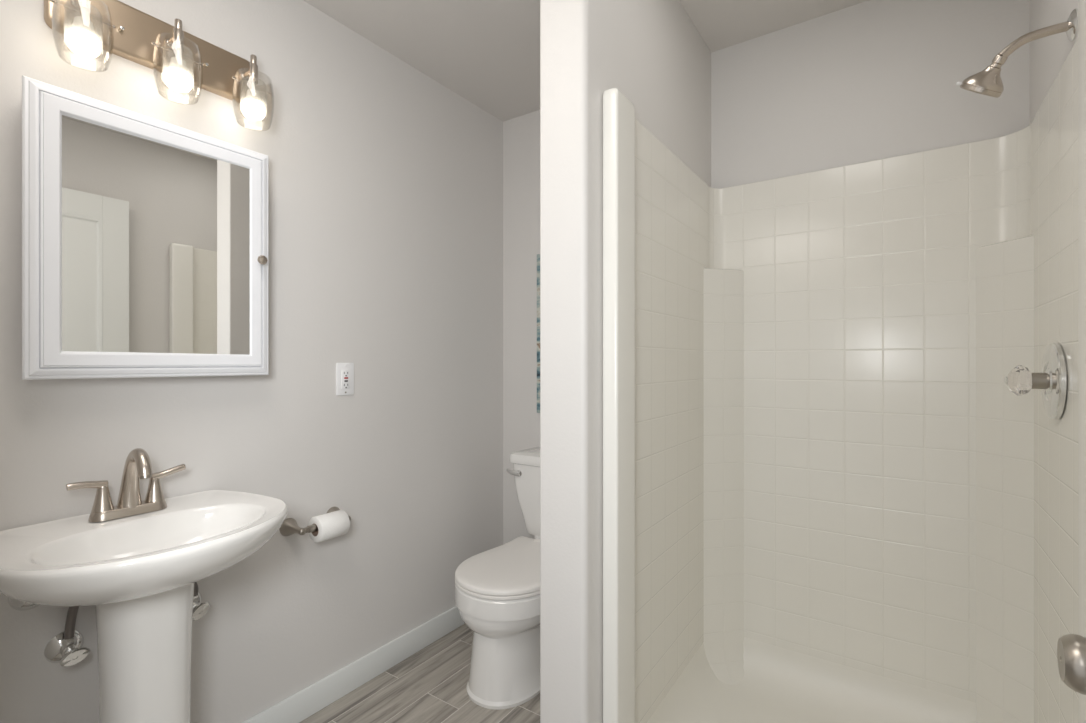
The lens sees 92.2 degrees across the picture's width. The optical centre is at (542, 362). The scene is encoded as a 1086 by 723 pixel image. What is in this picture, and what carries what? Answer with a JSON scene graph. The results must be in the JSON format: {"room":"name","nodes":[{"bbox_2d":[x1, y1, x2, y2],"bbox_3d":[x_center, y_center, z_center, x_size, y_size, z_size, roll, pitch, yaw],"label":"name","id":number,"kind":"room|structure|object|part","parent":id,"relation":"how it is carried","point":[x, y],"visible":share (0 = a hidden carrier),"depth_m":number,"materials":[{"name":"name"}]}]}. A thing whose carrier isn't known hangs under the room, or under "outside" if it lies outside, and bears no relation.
{"room":"bathroom","nodes":[
{"label":"bathroom","id":0,"kind":"room"},
{"bbox_2d":[0,0,502,722],"bbox_3d":[-0.837,-0.011,1.789,0.100,2.603,2.310,0,0,34],"label":"wall","id":1,"kind":"structure","parent":0,"point":[386,181],"depth_m":1.75,"materials":[{"name":"white paint"}]},
{"bbox_2d":[44,607,89,666],"bbox_3d":[-1.110,0.618,1.226,0.083,0.192,0.072,0,0,34],"label":"shutoff valve","id":2,"kind":"object","parent":1,"relation":"attached to","point":[65,648],"visible":0.94,"depth_m":1.22,"materials":[{"name":"silver metal"}]},
{"bbox_3d":[-1.084,0.682,1.211,0.053,0.035,0.012,0,0,-42],"label":"valve handle","id":3,"kind":"part","parent":2,"relation":"part of","materials":[{"name":"silver metal"}]},
{"bbox_2d":[22,75,268,379],"bbox_3d":[-0.992,-0.292,1.361,0.126,0.658,0.533,0,0,34],"label":"medicine cabinet","id":4,"kind":"object","parent":1,"relation":"attached to","point":[145,239],"visible":1,"depth_m":1.29,"materials":[{"name":"white paint"}]},
{"bbox_2d":[62,115,249,353],"bbox_3d":[-0.972,-0.292,1.347,0.010,0.537,0.412,0,0,35],"label":"mirror","id":5,"kind":"object","parent":4,"relation":"attached to","point":[156,228],"depth_m":1.32,"materials":[{"name":"silver mirror"}]},
{"bbox_3d":[-0.821,-0.299,1.525,0.026,0.027,0.028,0,0,34],"label":"knob","id":6,"kind":"part","parent":4,"relation":"part of","materials":[{"name":"silver metal"}]},
{"bbox_2d":[44,0,273,128],"bbox_3d":[-0.972,-0.807,1.385,0.132,0.213,0.508,0,0,34],"label":"vanity light","id":7,"kind":"object","parent":1,"relation":"attached to","point":[185,60],"visible":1,"depth_m":1.37,"materials":[{"name":"silver metal"}]},
{"bbox_3d":[-1.071,-0.771,1.219,0.109,0.140,0.109,0,0,34],"label":"lamp shade","id":8,"kind":"part","parent":7,"relation":"part of","materials":[{"name":"clear glass"}]},
{"bbox_2d":[77,0,89,11],"bbox_3d":[-1.071,-0.864,1.219,0.024,0.078,0.024,0,0,34],"label":"socket","id":9,"kind":"object","parent":7,"relation":"attached to","point":[85,7],"depth_m":1.21,"materials":[{"name":"silver metal"}]},
{"bbox_3d":[-1.071,-0.779,1.219,0.068,0.102,0.068,0,0,34],"label":"glass","id":10,"kind":"part","parent":7,"relation":"part of","materials":[{"name":"clear glass"}]},
{"bbox_3d":[-1.071,-0.796,1.219,0.051,0.064,0.051,0,0,34],"label":"light bulb","id":11,"kind":"part","parent":7,"relation":"part of","materials":[{"name":"white glass"}]},
{"bbox_3d":[-0.986,-0.858,1.395,0.050,0.015,0.015,0,0,34],"label":"arm","id":12,"kind":"part","parent":7,"relation":"part of","materials":[{"name":"silver metal"}]},
{"bbox_3d":[-0.962,-0.796,1.379,0.051,0.064,0.051,0,0,34],"label":"light bulb","id":13,"kind":"part","parent":7,"relation":"part of","materials":[{"name":"white glass"}]},
{"bbox_3d":[-0.962,-0.771,1.379,0.109,0.140,0.109,0,0,34],"label":"lamp shade","id":14,"kind":"part","parent":7,"relation":"part of","materials":[{"name":"clear glass"}]},
{"bbox_2d":[173,18,183,51],"bbox_3d":[-0.962,-0.864,1.379,0.024,0.078,0.024,0,0,34],"label":"socket","id":15,"kind":"object","parent":7,"relation":"attached to","point":[178,34],"depth_m":1.37,"materials":[{"name":"silver metal"}]},
{"bbox_3d":[-0.962,-0.779,1.379,0.068,0.102,0.068,0,0,34],"label":"glass","id":16,"kind":"part","parent":7,"relation":"part of","materials":[{"name":"clear glass"}]},
{"bbox_3d":[-0.876,-0.858,1.555,0.050,0.015,0.015,0,0,34],"label":"arm","id":17,"kind":"part","parent":7,"relation":"part of","materials":[{"name":"silver metal"}]},
{"bbox_3d":[-0.852,-0.796,1.539,0.051,0.064,0.051,0,0,34],"label":"light bulb","id":18,"kind":"part","parent":7,"relation":"part of","materials":[{"name":"white glass"}]},
{"bbox_3d":[-0.852,-0.771,1.539,0.109,0.140,0.109,0,0,34],"label":"lamp shade","id":19,"kind":"part","parent":7,"relation":"part of","materials":[{"name":"clear glass"}]},
{"bbox_2d":[249,54,257,84],"bbox_3d":[-0.852,-0.864,1.539,0.024,0.078,0.024,0,0,34],"label":"socket","id":20,"kind":"object","parent":7,"relation":"attached to","point":[253,67],"depth_m":1.53,"materials":[{"name":"silver metal"}]},
{"bbox_3d":[-0.852,-0.779,1.539,0.068,0.102,0.068,0,0,34],"label":"glass","id":21,"kind":"part","parent":7,"relation":"part of","materials":[{"name":"clear glass"}]},
{"bbox_2d":[192,582,209,620],"bbox_3d":[-0.966,0.614,1.430,0.092,0.194,0.095,0,0,34],"label":"shutoff valve","id":22,"kind":"object","parent":1,"relation":"attached to","point":[200,608],"visible":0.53,"depth_m":1.43,"materials":[{"name":"silver metal"}]},
{"bbox_3d":[-0.936,0.679,1.427,0.046,0.044,0.012,0,0,-42],"label":"valve handle","id":23,"kind":"part","parent":22,"relation":"part of","materials":[{"name":"silver metal"}]},
{"bbox_2d":[280,506,350,535],"bbox_3d":[-0.748,0.537,1.749,0.091,0.058,0.222,0,0,34],"label":"toilet paper holder","id":24,"kind":"object","parent":1,"relation":"attached to","point":[289,527],"visible":0.53,"depth_m":1.68,"materials":[{"name":"silver metal"}]},
{"bbox_3d":[-0.795,0.537,1.681,0.091,0.058,0.058,0,0,34],"label":"post","id":25,"kind":"part","parent":24,"relation":"part of","materials":[{"name":"silver metal"}]},
{"bbox_2d":[308,510,349,542],"bbox_3d":[-0.713,0.544,1.743,0.083,0.083,0.105,0,0,34],"label":"toilet paper roll","id":26,"kind":"object","parent":24,"relation":"hanging from","point":[330,525],"visible":0.98,"depth_m":1.71,"materials":[{"name":"white paper"}]},
{"bbox_3d":[-0.702,0.537,1.817,0.091,0.058,0.058,0,0,34],"label":"post","id":27,"kind":"part","parent":24,"relation":"part of","materials":[{"name":"silver metal"}]},
{"bbox_2d":[336,363,353,395],"bbox_3d":[-0.709,0.059,1.877,0.010,0.116,0.072,0,0,34],"label":"wall outlet","id":28,"kind":"object","parent":1,"relation":"attached to","point":[344,371],"visible":1,"depth_m":1.87,"materials":[{"name":"white plastic"}]},
{"bbox_2d":[342,370,349,388],"bbox_3d":[-0.708,0.059,1.877,0.004,0.067,0.033,0,0,34],"label":"receptacle","id":29,"kind":"object","parent":28,"relation":"attached to","point":[345,373],"depth_m":1.87,"materials":[{"name":"white plastic"}]},
{"bbox_2d":[242,606,464,722],"bbox_3d":[-0.753,1.141,1.811,0.013,0.098,1.980,0,0,34],"label":"baseboard","id":30,"kind":"structure","parent":1,"relation":"attached to","point":[301,705],"depth_m":1.91,"materials":[{"name":"white paint"}]},
{"bbox_2d":[300,624,539,722],"bbox_3d":[-0.197,1.240,0.898,2.162,0.100,3.060,0,0,34],"label":"floor","id":31,"kind":"structure","parent":0,"point":[398,695],"depth_m":1.86,"materials":[{"name":"grey wood"}]},
{"bbox_2d":[0,490,287,722],"bbox_3d":[-0.889,0.779,1.201,0.474,0.823,0.549,0,0,34],"label":"pedestal sink","id":32,"kind":"object","parent":31,"relation":"on","point":[139,573],"visible":0.94,"depth_m":1.16,"materials":[{"name":"white ceramic"}]},
{"bbox_2d":[66,448,185,521],"bbox_3d":[-0.988,0.290,1.268,0.141,0.166,0.238,0,0,34],"label":"faucet","id":33,"kind":"object","parent":32,"relation":"on","point":[137,466],"visible":1,"depth_m":1.27,"materials":[{"name":"silver metal"}]},
{"bbox_3d":[-1.066,0.289,1.222,0.019,0.025,0.075,0,0,32],"label":"lever","id":34,"kind":"part","parent":33,"relation":"part of","materials":[{"name":"silver metal"}]},
{"bbox_3d":[-1.051,0.320,1.248,0.042,0.066,0.042,0,0,34],"label":"handle","id":35,"kind":"part","parent":33,"relation":"part of","materials":[{"name":"silver metal"}]},
{"bbox_3d":[-0.988,0.288,1.268,0.141,0.163,0.055,0,0,34],"label":"spout","id":36,"kind":"part","parent":33,"relation":"part of","materials":[{"name":"silver metal"}]},
{"bbox_3d":[-0.992,0.320,1.335,0.042,0.066,0.042,0,0,34],"label":"handle","id":37,"kind":"part","parent":33,"relation":"part of","materials":[{"name":"silver metal"}]},
{"bbox_3d":[-0.974,0.285,1.357,0.019,0.033,0.075,0,0,37],"label":"lever","id":38,"kind":"part","parent":33,"relation":"part of","materials":[{"name":"silver metal"}]},
{"bbox_2d":[0,490,287,606],"bbox_3d":[-0.889,0.443,1.201,0.474,0.151,0.549,0,0,34],"label":"basin","id":39,"kind":"object","parent":32,"relation":"in","point":[76,561],"depth_m":1.13,"materials":[{"name":"white ceramic"}]},
{"bbox_2d":[455,447,539,709],"bbox_3d":[-0.054,0.793,2.094,0.457,0.793,0.693,0,0,34],"label":"toilet","id":40,"kind":"object","parent":31,"relation":"on","point":[497,589],"visible":0.66,"depth_m":1.84,"materials":[{"name":"white ceramic"}]},
{"bbox_3d":[-0.096,0.800,2.022,0.396,0.013,0.528,0,0,34],"label":"seat","id":41,"kind":"part","parent":40,"relation":"part of","materials":[{"name":"white plastic"}]},
{"bbox_3d":[-0.096,0.781,2.022,0.396,0.023,0.528,0,0,34],"label":"lid","id":42,"kind":"part","parent":40,"relation":"part of","materials":[{"name":"white plastic"}]},
{"bbox_3d":[-0.096,0.999,2.022,0.394,0.382,0.528,0,0,34],"label":"bowl","id":43,"kind":"part","parent":40,"relation":"part of","materials":[{"name":"white ceramic"}]},
{"bbox_3d":[-0.136,0.485,2.309,0.081,0.025,0.015,0,0,40],"label":"flush lever","id":44,"kind":"part","parent":40,"relation":"part of","materials":[{"name":"silver metal"}]},
{"bbox_3d":[0.086,0.422,2.288,0.446,0.051,0.215,0,0,34],"label":"tank lid","id":45,"kind":"part","parent":40,"relation":"part of","materials":[{"name":"white ceramic"}]},
{"bbox_3d":[0.089,0.608,2.293,0.424,0.320,0.203,0,0,34],"label":"tank","id":46,"kind":"part","parent":40,"relation":"part of","materials":[{"name":"white ceramic"}]},
{"bbox_2d":[603,0,1085,722],"bbox_3d":[0.780,0.258,1.406,0.918,1.864,0.912,0,0,34],"label":"shower surround","id":47,"kind":"object","parent":31,"relation":"on","point":[828,497],"visible":1,"depth_m":1.66,"materials":[{"name":"white plastic"}]},
{"bbox_3d":[0.419,0.210,1.679,0.006,1.760,0.746,0,0,34],"label":"panel","id":48,"kind":"part","parent":47,"relation":"part of","materials":[{"name":"white plastic"}]},
{"bbox_3d":[1.012,0.210,1.744,0.912,1.760,0.081,0,0,34],"label":"panel","id":49,"kind":"part","parent":47,"relation":"part of","materials":[{"name":"white tile"}]},
{"bbox_2d":[1004,343,1066,419],"bbox_3d":[1.153,0.043,1.235,0.092,0.178,0.178,0,0,34],"label":"shower valve","id":50,"kind":"object","parent":47,"relation":"attached to","point":[1052,380],"visible":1,"depth_m":1.21,"materials":[{"name":"silver metal"}]},
{"bbox_3d":[1.136,0.043,1.247,0.043,0.072,0.072,0,0,34],"label":"crystal knob","id":51,"kind":"part","parent":50,"relation":"part of","materials":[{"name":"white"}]},
{"bbox_3d":[1.165,0.043,1.227,0.036,0.045,0.045,0,0,34],"label":"stem","id":52,"kind":"part","parent":50,"relation":"part of","materials":[{"name":"silver metal"}]},
{"bbox_3d":[1.182,0.043,1.215,0.020,0.178,0.178,0,0,34],"label":"valve plate","id":53,"kind":"part","parent":50,"relation":"part of","materials":[{"name":"silver metal"}]},
{"bbox_3d":[1.177,0.210,1.183,0.006,1.760,0.661,0,0,34],"label":"panel","id":54,"kind":"part","parent":47,"relation":"part of","materials":[{"name":"white plastic"}]},
{"bbox_2d":[304,0,867,121],"bbox_3d":[0.015,-1.263,1.207,1.962,0.100,2.110,0,0,34],"label":"ceiling","id":55,"kind":"structure","parent":0,"point":[486,52],"depth_m":1.91,"materials":[{"name":"white paint"}]},
{"bbox_2d":[540,0,710,722],"bbox_3d":[0.325,-0.011,1.674,0.132,2.403,0.990,0,0,34],"label":"wall partition","id":56,"kind":"structure","parent":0,"point":[652,52],"depth_m":1.27,"materials":[{"name":"white paint"}]},
{"bbox_2d":[503,0,1028,544],"bbox_3d":[0.638,-0.011,2.120,1.962,2.603,0.100,0,0,34],"label":"wall","id":57,"kind":"structure","parent":0,"point":[870,80],"depth_m":1.83,"materials":[{"name":"white paint"}]},
{"bbox_2d":[537,254,539,412],"bbox_3d":[0.134,-0.138,2.386,0.380,0.752,0.027,0,0,34],"label":"picture","id":58,"kind":"object","parent":57,"relation":"attached to","point":[538,255],"visible":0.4,"depth_m":2.48},
{"bbox_2d":[1029,0,1077,124],"bbox_3d":[0.866,-0.011,0.626,0.100,2.603,2.310,0,0,34],"label":"wall","id":59,"kind":"structure","parent":0,"point":[1047,55],"depth_m":1.36,"materials":[{"name":"white paint"}]},
{"bbox_2d":[956,8,1077,97],"bbox_3d":[1.081,-0.689,1.201,0.205,0.145,0.085,0,0,40],"label":"showerhead","id":60,"kind":"object","parent":59,"relation":"attached to","point":[988,82],"visible":1,"depth_m":1.19,"materials":[{"name":"silver metal"}]},
{"bbox_3d":[1.095,-0.717,1.165,0.124,0.048,0.020,0,0,34],"label":"shower arm","id":61,"kind":"part","parent":60,"relation":"part of","materials":[{"name":"silver metal"}]},
{"bbox_2d":[1057,634,1085,694],"bbox_3d":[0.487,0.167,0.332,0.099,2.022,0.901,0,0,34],"label":"door knob","id":62,"kind":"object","parent":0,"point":[1071,648],"depth_m":0.63,"materials":[{"name":"silver metal"}]}
]}

